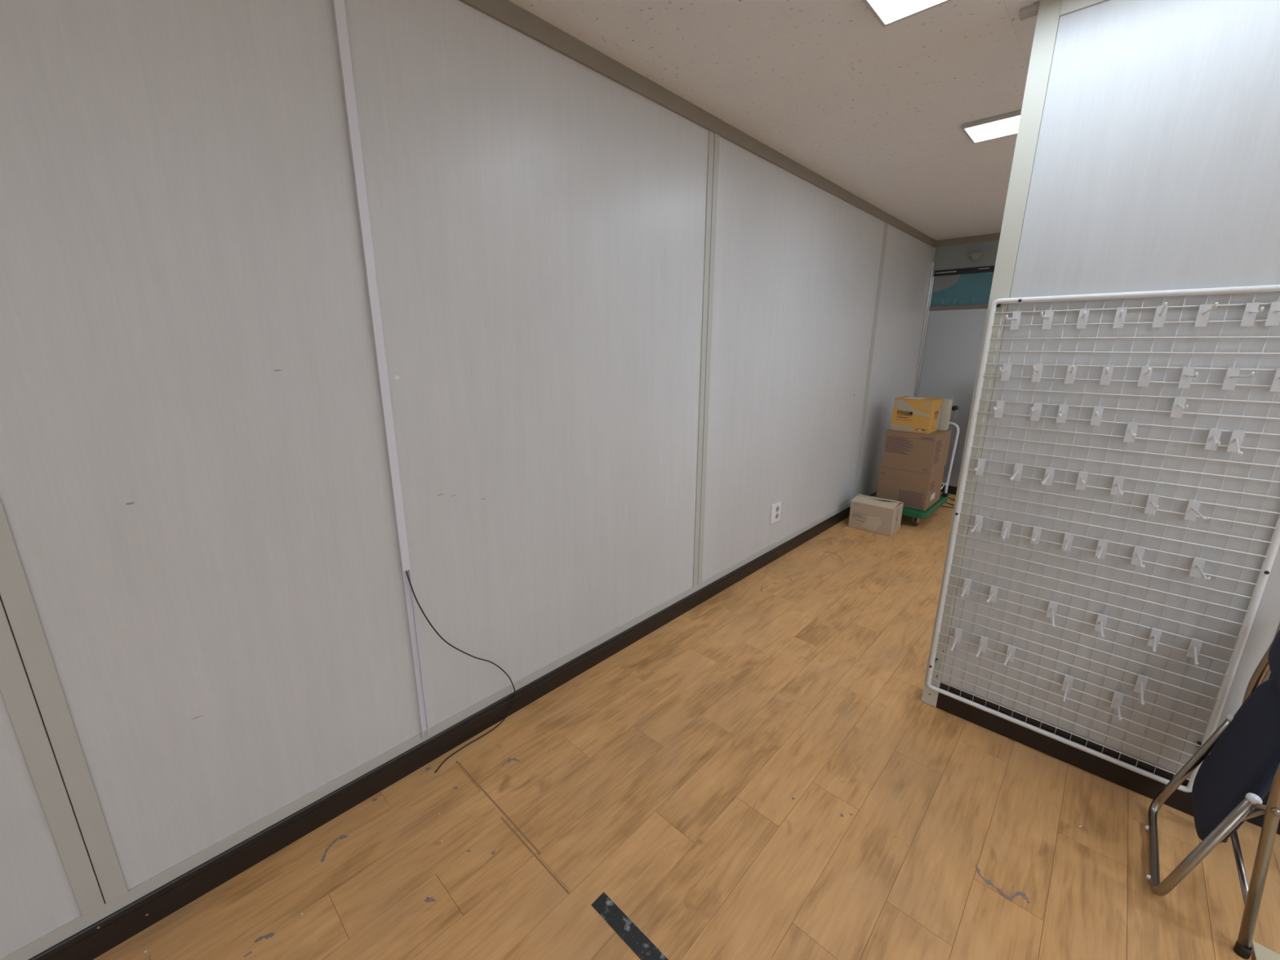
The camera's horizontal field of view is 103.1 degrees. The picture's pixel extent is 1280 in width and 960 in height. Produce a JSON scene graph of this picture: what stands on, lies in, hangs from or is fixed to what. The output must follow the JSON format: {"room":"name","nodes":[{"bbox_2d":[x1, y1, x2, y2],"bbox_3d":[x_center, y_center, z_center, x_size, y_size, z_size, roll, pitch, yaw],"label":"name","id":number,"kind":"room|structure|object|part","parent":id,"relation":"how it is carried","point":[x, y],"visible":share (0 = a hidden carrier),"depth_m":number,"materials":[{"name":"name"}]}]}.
{"room":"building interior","nodes":[
{"label":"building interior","id":0,"kind":"room"},
{"bbox_2d":[0,0,933,959],"bbox_3d":[0.073,-0.483,2.828,0.108,2.884,9.468,14,20,41],"label":"wall","id":1,"kind":"structure","parent":0,"point":[619,334],"depth_m":1.66,"materials":[{"name":"white paint"}]},
{"bbox_3d":[-2.332,0.163,0.292,0.014,2.884,2.360,14,20,41],"label":"panel","id":2,"kind":"part","parent":1,"relation":"part of","materials":[{"name":"white paint"}]},
{"bbox_2d":[332,0,429,737],"bbox_3d":[-0.878,-0.242,1.761,0.018,2.680,0.029,14,20,41],"label":"cable raceway","id":3,"kind":"object","parent":1,"relation":"attached to","point":[339,8],"visible":1,"depth_m":1.69,"materials":[{"name":"white plastic"}]},
{"bbox_2d":[405,570,515,773],"bbox_3d":[-0.716,0.733,2.140,0.080,0.869,0.428,14,20,41],"label":"cable","id":4,"kind":"object","parent":3,"relation":"hanging from","point":[419,605],"visible":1,"depth_m":2.14,"materials":[{"name":"black rubber"}]},
{"bbox_2d":[28,491,876,959],"bbox_3d":[0.105,0.872,3.142,0.017,0.104,9.468,14,20,41],"label":"baseboard","id":5,"kind":"structure","parent":1,"relation":"attached to","point":[95,940],"depth_m":1.90,"materials":[{"name":"plastic"}]},
{"bbox_2d":[458,0,936,247],"bbox_3d":[0.120,-1.834,2.438,0.014,0.072,9.468,14,20,41],"label":"trim","id":6,"kind":"structure","parent":1,"relation":"attached to","point":[504,11],"depth_m":2.37,"materials":[{"name":"grey wood"}]},
{"bbox_2d":[769,501,781,524],"bbox_3d":[1.085,0.261,4.059,0.016,0.156,0.144,14,20,41],"label":"wall socket","id":7,"kind":"object","parent":1,"relation":"attached to","point":[775,508],"visible":1,"depth_m":4.04,"materials":[{"name":"white plastic"}]},
{"bbox_2d":[775,505,779,512],"bbox_3d":[1.096,0.231,4.057,0.008,0.055,0.055,14,20,41],"label":"receptacle","id":8,"kind":"object","parent":7,"relation":"attached to","point":[777,507],"depth_m":4.05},
{"bbox_3d":[1.319,-0.795,4.057,0.014,2.884,2.722,14,20,41],"label":"panel","id":9,"kind":"part","parent":1,"relation":"part of","materials":[{"name":"white paint"}]},
{"bbox_3d":[2.798,-1.184,5.583,0.014,2.884,1.592,14,20,41],"label":"panel","id":10,"kind":"part","parent":1,"relation":"part of","materials":[{"name":"white paint"}]},
{"bbox_2d":[93,492,1279,959],"bbox_3d":[2.029,1.428,1.418,5.500,0.081,9.468,14,20,41],"label":"floor","id":11,"kind":"structure","parent":0,"point":[798,787],"depth_m":1.82,"materials":[{"name":"brown wood"}]},
{"bbox_2d":[144,549,1081,952],"bbox_3d":[1.022,1.068,2.611,1.935,0.004,5.081,14,20,41],"label":"crumbs","id":12,"kind":"object","parent":11,"relation":"on","point":[855,549],"visible":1,"depth_m":1.86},
{"bbox_2d":[591,892,668,959],"bbox_3d":[0.164,1.396,1.335,0.819,0.002,0.053,14,20,41],"label":"tape","id":13,"kind":"object","parent":11,"relation":"on","point":[645,949],"visible":1,"depth_m":1.52,"materials":[{"name":"black plastic"}]},
{"bbox_2d":[848,493,903,536],"bbox_3d":[2.286,0.321,4.923,0.393,0.298,0.296,13,19,40],"label":"carton","id":14,"kind":"object","parent":11,"relation":"on","point":[882,516],"visible":1,"depth_m":4.82,"materials":[{"name":"brown cardboard"}]},
{"bbox_2d":[871,422,959,525],"bbox_3d":[2.795,-0.103,5.253,0.600,0.958,0.874,14,20,41],"label":"cart","id":15,"kind":"object","parent":11,"relation":"on","point":[917,514],"visible":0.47,"depth_m":5.17,"materials":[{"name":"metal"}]},
{"bbox_2d":[875,466,944,511],"bbox_3d":[2.775,0.037,5.219,0.467,0.363,0.521,14,20,41],"label":"carton","id":16,"kind":"object","parent":15,"relation":"on","point":[917,491],"visible":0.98,"depth_m":5.02,"materials":[{"name":"brown cardboard"}]},
{"bbox_2d":[897,489,924,508],"bbox_3d":[2.668,0.188,4.993,0.234,0.146,0.001,14,20,41],"label":"print","id":17,"kind":"object","parent":16,"relation":"attached to","point":[913,499],"depth_m":4.99},
{"bbox_2d":[881,429,951,474],"bbox_3d":[2.802,-0.322,5.144,0.453,0.370,0.561,14,20,41],"label":"carton","id":18,"kind":"object","parent":16,"relation":"on","point":[922,453],"visible":0.97,"depth_m":4.95,"materials":[{"name":"brown cardboard"}]},
{"bbox_2d":[884,436,912,453],"bbox_3d":[2.549,-0.338,4.989,0.249,0.149,0.001,14,20,41],"label":"print","id":19,"kind":"object","parent":18,"relation":"attached to","point":[893,445],"depth_m":4.99},
{"bbox_2d":[890,395,942,434],"bbox_3d":[2.736,-0.649,5.025,0.342,0.319,0.342,14,20,41],"label":"carton","id":20,"kind":"object","parent":18,"relation":"on","point":[917,415],"visible":1,"depth_m":4.91,"materials":[{"name":"yellow cardboard"}]},
{"bbox_2d":[933,440,942,464],"bbox_3d":[2.871,-0.272,4.892,0.001,0.219,0.219,14,20,41],"label":"print","id":21,"kind":"object","parent":18,"relation":"attached to","point":[938,448],"depth_m":4.89},
{"bbox_2d":[937,398,952,431],"bbox_3d":[2.971,-0.675,5.160,0.301,0.305,0.130,14,20,41],"label":"carton","id":22,"kind":"object","parent":18,"relation":"on","point":[946,406],"visible":0.42,"depth_m":5.04,"materials":[{"name":"white cardboard"}]},
{"bbox_3d":[3.083,-0.255,5.519,0.586,0.795,0.047,14,20,41],"label":"handle","id":23,"kind":"part","parent":15,"relation":"part of","materials":[{"name":"white paint"}]},
{"bbox_2d":[1145,629,1279,959],"bbox_3d":[1.843,0.880,1.591,0.215,0.892,0.525,14,20,41],"label":"folding chair","id":24,"kind":"object","parent":11,"relation":"on","point":[1240,766],"visible":1,"depth_m":1.55,"materials":[{"name":"silver metal"}]},
{"bbox_3d":[1.822,1.070,1.667,0.135,0.473,0.463,14,20,41],"label":"leg frame","id":25,"kind":"part","parent":24,"relation":"part of","materials":[{"name":"silver metal"}]},
{"bbox_3d":[1.890,0.880,1.594,0.116,0.530,0.400,14,20,41],"label":"seat","id":26,"kind":"part","parent":24,"relation":"part of","materials":[{"name":"blue fabric"}]},
{"bbox_3d":[1.895,0.884,1.545,0.070,0.877,0.515,14,20,41],"label":"leg frame","id":27,"kind":"part","parent":24,"relation":"part of","materials":[{"name":"silver metal"}]},
{"bbox_3d":[1.886,0.546,1.468,0.032,0.144,0.410,14,20,41],"label":"backrest","id":28,"kind":"part","parent":24,"relation":"part of","materials":[{"name":"blue fabric"}]},
{"bbox_2d":[1245,672,1279,834],"bbox_3d":[2.592,1.019,1.853,0.540,0.500,0.540,14,20,41],"label":"crate","id":29,"kind":"object","parent":11,"relation":"on","point":[1258,820],"visible":0.02,"depth_m":1.86,"materials":[{"name":"black fabric"}]},
{"bbox_2d":[1251,940,1279,959],"bbox_3d":[1.790,1.459,1.110,0.530,0.012,0.595,14,20,41],"label":"board","id":30,"kind":"object","parent":11,"relation":"on","point":[1260,952],"visible":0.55,"depth_m":1.46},
{"bbox_2d":[508,0,1039,239],"bbox_3d":[2.047,-1.450,0.668,5.500,0.100,9.468,14,20,41],"label":"ceiling","id":31,"kind":"structure","parent":0,"point":[877,112],"depth_m":2.32,"materials":[{"name":"white paint"}]},
{"bbox_2d":[862,0,951,26],"bbox_3d":[1.285,-1.580,1.393,1.275,0.022,0.285,14,20,41],"label":"recessed light","id":32,"kind":"object","parent":31,"relation":"in","point":[887,12],"visible":1,"depth_m":1.81,"materials":[{"name":"white plastic"}]},
{"bbox_2d":[961,110,1021,143],"bbox_3d":[2.329,-1.854,2.470,1.275,0.022,0.285,14,20,41],"label":"recessed light","id":33,"kind":"object","parent":31,"relation":"in","point":[1006,124],"visible":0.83,"depth_m":2.78,"materials":[{"name":"white plastic"}]},
{"bbox_2d":[1018,2,1039,20],"bbox_3d":[1.410,-1.693,1.835,0.061,0.026,0.034,14,20,41],"label":"junction box","id":34,"kind":"object","parent":31,"relation":"attached to","point":[1031,11],"visible":0.77,"depth_m":1.83,"materials":[{"name":"white plastic"}]},
{"bbox_2d":[920,240,999,494],"bbox_3d":[5.317,-0.867,4.426,5.500,2.884,0.132,14,20,41],"label":"wall","id":35,"kind":"structure","parent":0,"point":[955,256],"depth_m":5.61,"materials":[{"name":"paint"}]},
{"bbox_2d":[912,261,934,396],"bbox_3d":[3.358,-1.211,6.146,0.045,2.660,0.022,14,20,41],"label":"trim","id":36,"kind":"structure","parent":35,"relation":"attached to","point":[931,278],"depth_m":6.00,"materials":[{"name":"metal"}]},
{"bbox_2d":[917,308,987,494],"bbox_3d":[3.694,-0.867,5.865,0.930,2.115,0.082,14,20,41],"label":"door","id":37,"kind":"structure","parent":35,"relation":"in","point":[953,337],"depth_m":5.88,"materials":[{"name":"metal"}]},
{"bbox_3d":[3.705,0.107,6.138,0.930,0.093,0.030,14,20,41],"label":"kick plate","id":38,"kind":"part","parent":37,"relation":"part of","materials":[{"name":"metal"}]},
{"bbox_3d":[3.653,-0.834,5.897,0.056,0.055,0.060,14,20,41],"label":"knob","id":39,"kind":"part","parent":37,"relation":"part of","materials":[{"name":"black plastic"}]},
{"bbox_2d":[928,265,995,310],"bbox_3d":[3.997,-2.036,5.308,1.704,0.433,0.037,14,20,41],"label":"banner","id":40,"kind":"object","parent":35,"relation":"in","point":[966,288],"depth_m":5.67,"materials":[{"name":"teal fabric"}]},
{"bbox_3d":[3.996,-1.848,5.356,1.704,0.045,0.037,14,20,41],"label":"rail","id":41,"kind":"part","parent":40,"relation":"part of","materials":[{"name":"grey metal"}]},
{"bbox_2d":[935,232,1000,247],"bbox_3d":[5.325,-2.206,3.991,5.386,0.072,0.016,14,20,41],"label":"trim","id":42,"kind":"structure","parent":35,"relation":"attached to","point":[992,237],"depth_m":5.56,"materials":[{"name":"grey wood"}]},
{"bbox_2d":[968,253,982,260],"bbox_3d":[3.621,-2.410,5.490,0.128,0.073,0.132,14,20,41],"label":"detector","id":43,"kind":"object","parent":35,"relation":"attached to","point":[973,256],"visible":1,"depth_m":5.46,"materials":[{"name":"white plastic"}]},
{"bbox_2d":[921,0,1279,816],"bbox_3d":[1.798,-0.221,1.866,0.987,2.884,0.108,14,20,41],"label":"wall","id":44,"kind":"structure","parent":0,"point":[1146,157],"depth_m":1.81,"materials":[{"name":"beige metal"}]},
{"bbox_3d":[1.463,-0.303,2.171,0.066,2.884,0.106,14,20,41],"label":"post","id":45,"kind":"part","parent":44,"relation":"part of","materials":[{"name":"white paint"}]},
{"bbox_2d":[1059,0,1107,16],"bbox_3d":[1.790,-1.568,1.456,0.908,0.072,0.008,14,20,41],"label":"trim","id":46,"kind":"structure","parent":44,"relation":"attached to","point":[1068,6],"depth_m":1.73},
{"bbox_2d":[926,284,1279,792],"bbox_3d":[1.729,0.223,1.957,0.902,1.792,0.028,14,20,41],"label":"grid","id":47,"kind":"object","parent":44,"relation":"attached to","point":[1274,544],"visible":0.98,"depth_m":1.90,"materials":[{"name":"white metal"}]},
{"bbox_2d":[951,626,962,651],"bbox_3d":[1.414,0.726,2.285,0.027,0.070,0.143,14,20,41],"label":"hook","id":48,"kind":"object","parent":47,"relation":"attached to","point":[957,638],"visible":1,"depth_m":2.32,"materials":[{"name":"white plastic"}]},
{"bbox_3d":[1.459,0.714,2.331,0.027,0.070,0.012,14,20,41],"label":"clip plate","id":49,"kind":"part","parent":48,"relation":"part of","materials":[{"name":"white plastic"}]},
{"bbox_2d":[960,577,972,597],"bbox_3d":[1.420,0.486,2.227,0.027,0.070,0.130,14,20,41],"label":"hook","id":50,"kind":"object","parent":47,"relation":"attached to","point":[966,584],"visible":1,"depth_m":2.26,"materials":[{"name":"white plastic"}]},
{"bbox_2d":[970,515,983,533],"bbox_3d":[1.417,0.201,2.147,0.027,0.070,0.145,14,20,41],"label":"hook","id":51,"kind":"object","parent":47,"relation":"attached to","point":[979,519],"visible":1,"depth_m":2.19,"materials":[{"name":"white plastic"}]},
{"bbox_2d":[974,457,986,475],"bbox_3d":[1.404,-0.045,2.110,0.027,0.070,0.126,14,20,41],"label":"hook","id":52,"kind":"object","parent":47,"relation":"attached to","point":[979,470],"visible":1,"depth_m":2.14,"materials":[{"name":"white plastic"}]},
{"bbox_2d":[975,635,988,657],"bbox_3d":[1.483,0.745,2.214,0.027,0.070,0.156,14,20,41],"label":"hook","id":53,"kind":"object","parent":47,"relation":"attached to","point":[984,640],"visible":1,"depth_m":2.26,"materials":[{"name":"white plastic"}]},
{"bbox_3d":[1.532,0.732,2.265,0.027,0.070,0.012,14,20,41],"label":"clip plate","id":54,"kind":"part","parent":53,"relation":"part of","materials":[{"name":"white plastic"}]},
{"bbox_2d":[986,585,999,603],"bbox_3d":[1.496,0.503,2.164,0.027,0.070,0.120,14,20,41],"label":"hook","id":55,"kind":"object","parent":47,"relation":"attached to","point":[993,589],"visible":1,"depth_m":2.19,"materials":[{"name":"white plastic"}]},
{"bbox_2d":[993,400,1004,417],"bbox_3d":[1.433,-0.280,2.037,0.027,0.070,0.106,14,20,41],"label":"hook","id":56,"kind":"object","parent":47,"relation":"attached to","point":[998,409],"visible":1,"depth_m":2.06,"materials":[{"name":"white metal"}]},
{"bbox_2d":[999,363,1012,381],"bbox_3d":[1.427,-0.422,1.992,0.027,0.070,0.126,14,20,41],"label":"hook","id":57,"kind":"object","parent":47,"relation":"attached to","point":[1006,371],"visible":1,"depth_m":2.03,"materials":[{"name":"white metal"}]},
{"bbox_2d":[1000,520,1012,540],"bbox_3d":[1.492,0.218,2.083,0.027,0.070,0.139,14,20,41],"label":"hook","id":58,"kind":"object","parent":47,"relation":"attached to","point":[1006,524],"visible":1,"depth_m":2.12,"materials":[{"name":"white metal"}]},
{"bbox_2d":[1003,644,1016,666],"bbox_3d":[1.563,0.761,2.155,0.027,0.070,0.135,14,20,41],"label":"hook","id":59,"kind":"object","parent":47,"relation":"attached to","point":[1011,649],"visible":1,"depth_m":2.19,"materials":[{"name":"white metal"}]},
{"bbox_3d":[1.605,0.750,2.198,0.027,0.070,0.012,14,20,41],"label":"clip plate","id":60,"kind":"part","parent":59,"relation":"part of","materials":[{"name":"white plastic"}]},
{"bbox_2d":[1005,311,1022,329],"bbox_3d":[1.426,-0.613,1.942,0.027,0.070,0.131,14,20,43],"label":"hook","id":61,"kind":"object","parent":47,"relation":"attached to","point":[1015,318],"visible":1,"depth_m":1.98,"materials":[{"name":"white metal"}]},
{"bbox_2d":[1009,462,1023,481],"bbox_3d":[1.495,-0.021,2.023,0.027,0.070,0.134,14,20,41],"label":"hook","id":62,"kind":"object","parent":47,"relation":"attached to","point":[1018,468],"visible":1,"depth_m":2.06,"materials":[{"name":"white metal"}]},
{"bbox_2d":[1030,402,1042,421],"bbox_3d":[1.514,-0.257,1.950,0.027,0.070,0.126,14,20,41],"label":"hook","id":63,"kind":"object","parent":47,"relation":"attached to","point":[1036,409],"visible":1,"depth_m":1.98,"materials":[{"name":"white metal"}]},
{"bbox_2d":[1030,525,1042,544],"bbox_3d":[1.575,0.233,2.027,0.027,0.070,0.110,14,20,41],"label":"hook","id":64,"kind":"object","parent":47,"relation":"attached to","point":[1037,531],"visible":1,"depth_m":2.05,"materials":[{"name":"white metal"}]},
{"bbox_2d":[1031,363,1043,382],"bbox_3d":[1.504,-0.405,1.930,0.027,0.070,0.115,14,20,41],"label":"hook","id":65,"kind":"object","parent":47,"relation":"attached to","point":[1037,368],"visible":1,"depth_m":1.96,"materials":[{"name":"white metal"}]},
{"bbox_2d":[1040,309,1054,328],"bbox_3d":[1.500,-0.595,1.875,0.027,0.070,0.131,14,20,41],"label":"hook","id":66,"kind":"object","parent":47,"relation":"attached to","point":[1048,316],"visible":1,"depth_m":1.91,"materials":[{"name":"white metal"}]},
{"bbox_2d":[1040,466,1055,485],"bbox_3d":[1.559,-0.001,1.947,0.027,0.070,0.160,14,20,41],"label":"hook","id":67,"kind":"object","parent":47,"relation":"attached to","point":[1049,473],"visible":1,"depth_m":1.99,"materials":[{"name":"white metal"}]},
{"bbox_2d":[1045,600,1057,628],"bbox_3d":[1.637,0.542,2.019,0.028,0.070,0.149,12,18,37],"label":"hook","id":68,"kind":"object","parent":47,"relation":"attached to","point":[1052,606],"visible":1,"depth_m":2.06,"materials":[{"name":"white metal"}]},
{"bbox_3d":[1.679,0.529,2.070,0.027,0.070,0.012,14,20,41],"label":"clip plate","id":69,"kind":"part","parent":68,"relation":"part of","materials":[{"name":"white plastic"}]},
{"bbox_2d":[1055,404,1068,422],"bbox_3d":[1.573,-0.243,1.897,0.027,0.070,0.125,14,20,41],"label":"hook","id":70,"kind":"object","parent":47,"relation":"attached to","point":[1063,409],"visible":1,"depth_m":1.93,"materials":[{"name":"white metal"}]},
{"bbox_2d":[1061,674,1073,702],"bbox_3d":[1.701,0.846,2.028,0.027,0.070,0.155,14,20,41],"label":"hook","id":71,"kind":"object","parent":47,"relation":"attached to","point":[1068,681],"visible":1,"depth_m":2.07,"materials":[{"name":"white metal"}]},
{"bbox_3d":[1.750,0.833,2.079,0.027,0.070,0.012,14,20,41],"label":"clip plate","id":72,"kind":"part","parent":71,"relation":"part of","materials":[{"name":"plastic"}]},
{"bbox_2d":[1061,532,1074,551],"bbox_3d":[1.637,0.254,1.950,0.027,0.070,0.140,14,20,41],"label":"hook","id":73,"kind":"object","parent":47,"relation":"attached to","point":[1068,540],"visible":1,"depth_m":1.99,"materials":[{"name":"white metal"}]},
{"bbox_2d":[1064,364,1077,383],"bbox_3d":[1.579,-0.388,1.865,0.027,0.070,0.110,14,20,41],"label":"hook","id":74,"kind":"object","parent":47,"relation":"attached to","point":[1072,368],"visible":1,"depth_m":1.90,"materials":[{"name":"white metal"}]},
{"bbox_2d":[1075,471,1088,490],"bbox_3d":[1.654,0.011,1.904,0.027,0.070,0.096,14,20,41],"label":"hook","id":75,"kind":"object","parent":47,"relation":"attached to","point":[1082,476],"visible":1,"depth_m":1.93,"materials":[{"name":"white metal"}]},
{"bbox_2d":[1075,308,1089,328],"bbox_3d":[1.587,-0.580,1.822,0.027,0.070,0.091,14,20,41],"label":"hook","id":76,"kind":"object","parent":47,"relation":"attached to","point":[1083,313],"visible":1,"depth_m":1.85,"materials":[{"name":"white metal"}]},
{"bbox_2d":[1089,405,1104,426],"bbox_3d":[1.645,-0.225,1.831,0.027,0.070,0.126,14,20,41],"label":"hook","id":77,"kind":"object","parent":47,"relation":"attached to","point":[1096,417],"visible":1,"depth_m":1.87,"materials":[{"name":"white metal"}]},
{"bbox_2d":[1093,613,1107,638],"bbox_3d":[1.745,0.567,1.926,0.027,0.070,0.140,14,20,41],"label":"hook","id":78,"kind":"object","parent":47,"relation":"attached to","point":[1101,620],"visible":1,"depth_m":1.96,"materials":[{"name":"white metal"}]},
{"bbox_2d":[1094,538,1108,559],"bbox_3d":[1.708,0.272,1.883,0.027,0.070,0.145,14,20,41],"label":"hook","id":79,"kind":"object","parent":47,"relation":"attached to","point":[1102,544],"visible":1,"depth_m":1.92,"materials":[{"name":"white metal"}]},
{"bbox_2d":[1099,364,1114,385],"bbox_3d":[1.653,-0.370,1.801,0.027,0.070,0.106,14,20,41],"label":"hook","id":80,"kind":"object","parent":47,"relation":"attached to","point":[1107,371],"visible":1,"depth_m":1.83,"materials":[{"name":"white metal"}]},
{"bbox_2d":[1110,690,1124,720],"bbox_3d":[1.811,0.872,1.929,0.028,0.070,0.155,14,20,41],"label":"hook","id":81,"kind":"object","parent":47,"relation":"attached to","point":[1117,700],"visible":1,"depth_m":1.97,"materials":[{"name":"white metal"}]},
{"bbox_3d":[1.860,0.859,1.980,0.027,0.070,0.012,14,20,41],"label":"clip plate","id":82,"kind":"part","parent":81,"relation":"part of","materials":[{"name":"plastic"}]},
{"bbox_2d":[1110,475,1124,496],"bbox_3d":[1.715,0.032,1.823,0.027,0.070,0.135,13,19,40],"label":"hook","id":83,"kind":"object","parent":47,"relation":"attached to","point":[1117,483],"visible":1,"depth_m":1.86,"materials":[{"name":"white metal"}]},
{"bbox_2d":[1112,306,1127,328],"bbox_3d":[1.657,-0.562,1.754,0.027,0.070,0.096,14,20,41],"label":"hook","id":84,"kind":"object","parent":47,"relation":"attached to","point":[1121,312],"visible":1,"depth_m":1.78,"materials":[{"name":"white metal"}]},
{"bbox_2d":[1123,422,1138,442],"bbox_3d":[1.716,-0.160,1.776,0.027,0.070,0.130,14,20,41],"label":"hook","id":85,"kind":"object","parent":47,"relation":"attached to","point":[1130,435],"visible":1,"depth_m":1.81,"materials":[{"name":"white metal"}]},
{"bbox_2d":[1130,545,1145,568],"bbox_3d":[1.788,0.288,1.821,0.027,0.070,0.130,13,19,40],"label":"hook","id":86,"kind":"object","parent":47,"relation":"attached to","point":[1139,551],"visible":1,"depth_m":1.86,"materials":[{"name":"white metal"}]},
{"bbox_2d":[1133,674,1148,705],"bbox_3d":[1.849,0.785,1.874,0.027,0.070,0.149,14,20,41],"label":"hook","id":87,"kind":"object","parent":47,"relation":"attached to","point":[1141,682],"visible":1,"depth_m":1.91,"materials":[{"name":"white metal"}]},
{"bbox_3d":[1.896,0.773,1.922,0.027,0.070,0.012,14,20,41],"label":"clip plate","id":88,"kind":"part","parent":87,"relation":"part of","materials":[{"name":"plastic"}]},
{"bbox_2d":[1137,365,1152,386],"bbox_3d":[1.717,-0.350,1.726,0.027,0.070,0.130,14,20,41],"label":"hook","id":89,"kind":"object","parent":47,"relation":"attached to","point":[1145,373],"visible":1,"depth_m":1.76,"materials":[{"name":"white metal"}]},
{"bbox_2d":[1144,493,1159,514],"bbox_3d":[1.792,0.096,1.777,0.027,0.070,0.116,14,20,41],"label":"hook","id":90,"kind":"object","parent":47,"relation":"attached to","point":[1152,505],"visible":1,"depth_m":1.81,"materials":[{"name":"white metal"}]},
{"bbox_2d":[1146,626,1162,653],"bbox_3d":[1.850,0.594,1.823,0.027,0.070,0.151,14,20,41],"label":"hook","id":91,"kind":"object","parent":47,"relation":"attached to","point":[1155,635],"visible":1,"depth_m":1.86,"materials":[{"name":"white metal"}]},
{"bbox_2d":[1151,302,1168,327],"bbox_3d":[1.724,-0.545,1.681,0.027,0.075,0.114,14,20,41],"label":"hook","id":92,"kind":"object","parent":47,"relation":"attached to","point":[1161,311],"visible":1,"depth_m":1.71,"materials":[{"name":"white metal"}]},
{"bbox_2d":[1169,395,1188,417],"bbox_3d":[1.794,-0.238,1.688,0.029,0.070,0.120,14,20,41],"label":"hook","id":93,"kind":"object","parent":47,"relation":"attached to","point":[1179,403],"visible":1,"depth_m":1.72,"materials":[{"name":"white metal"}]},
{"bbox_2d":[1177,366,1198,388],"bbox_3d":[1.799,-0.334,1.666,0.028,0.070,0.111,12,19,39],"label":"hook","id":94,"kind":"object","parent":47,"relation":"attached to","point":[1187,373],"visible":1,"depth_m":1.70,"materials":[{"name":"white metal"}]},
{"bbox_2d":[1186,637,1202,666],"bbox_3d":[1.929,0.610,1.762,0.027,0.070,0.135,14,20,41],"label":"hook","id":95,"kind":"object","parent":47,"relation":"attached to","point":[1195,645],"visible":1,"depth_m":1.80,"materials":[{"name":"white metal"}]},
{"bbox_2d":[1183,499,1209,520],"bbox_3d":[1.861,0.117,1.697,0.028,0.070,0.147,11,18,35],"label":"hook","id":96,"kind":"object","parent":47,"relation":"attached to","point":[1192,511],"visible":1,"depth_m":1.74,"materials":[{"name":"white metal"}]},
{"bbox_3d":[1.900,0.104,1.748,0.027,0.070,0.012,14,20,41],"label":"clip plate","id":97,"kind":"part","parent":96,"relation":"part of","materials":[{"name":"white plastic"}]},
{"bbox_2d":[1188,556,1210,581],"bbox_3d":[1.892,0.316,1.716,0.027,0.070,0.146,13,19,39],"label":"hook","id":98,"kind":"object","parent":47,"relation":"attached to","point":[1197,566],"visible":1,"depth_m":1.76,"materials":[{"name":"white metal"}]},
{"bbox_3d":[1.936,0.304,1.764,0.027,0.070,0.012,14,20,41],"label":"clip plate","id":99,"kind":"part","parent":98,"relation":"part of","materials":[{"name":"white plastic"}]},
{"bbox_2d":[1194,302,1217,327],"bbox_3d":[1.791,-0.523,1.607,0.027,0.070,0.135,13,19,40],"label":"hook","id":100,"kind":"object","parent":47,"relation":"attached to","point":[1204,310],"visible":1,"depth_m":1.65,"materials":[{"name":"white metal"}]},
{"bbox_2d":[1204,428,1222,450],"bbox_3d":[1.867,-0.126,1.649,0.027,0.070,0.115,14,20,41],"label":"hook","id":101,"kind":"object","parent":47,"relation":"attached to","point":[1212,442],"visible":1,"depth_m":1.68,"materials":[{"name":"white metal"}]},
{"bbox_2d":[1226,430,1245,456],"bbox_3d":[1.889,-0.113,1.601,0.027,0.070,0.156,14,20,41],"label":"hook","id":102,"kind":"object","parent":47,"relation":"attached to","point":[1237,437],"visible":1,"depth_m":1.64,"materials":[{"name":"white metal"}]},
{"bbox_2d":[1222,367,1254,390],"bbox_3d":[1.862,-0.312,1.583,0.028,0.070,0.152,11,18,35],"label":"hook","id":103,"kind":"object","parent":47,"relation":"attached to","point":[1232,375],"visible":1,"depth_m":1.63,"materials":[{"name":"white metal"}]},
{"bbox_3d":[1.903,-0.326,1.636,0.027,0.070,0.012,14,20,41],"label":"clip plate","id":104,"kind":"part","parent":103,"relation":"part of","materials":[{"name":"white plastic"}]},
{"bbox_2d":[1240,302,1264,326],"bbox_3d":[1.864,-0.506,1.544,0.027,0.070,0.130,14,20,41],"label":"hook","id":105,"kind":"object","parent":47,"relation":"attached to","point":[1251,311],"visible":1,"depth_m":1.58,"materials":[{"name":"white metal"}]},
{"bbox_2d":[1264,301,1279,325],"bbox_3d":[1.907,-0.499,1.518,0.027,0.070,0.111,14,20,41],"label":"hook","id":106,"kind":"object","parent":47,"relation":"attached to","point":[1273,316],"visible":1,"depth_m":1.55,"materials":[{"name":"white metal"}]},
{"bbox_2d":[1269,368,1279,391],"bbox_3d":[1.937,-0.298,1.529,0.027,0.070,0.126,14,20,41],"label":"hook","id":107,"kind":"object","parent":47,"relation":"attached to","point":[1275,387],"visible":1,"depth_m":1.57,"materials":[{"name":"white metal"}]},
{"bbox_3d":[2.152,-0.136,1.546,0.018,2.884,0.104,14,20,41],"label":"post","id":108,"kind":"part","parent":44,"relation":"part of","materials":[{"name":"metal"}]}
]}

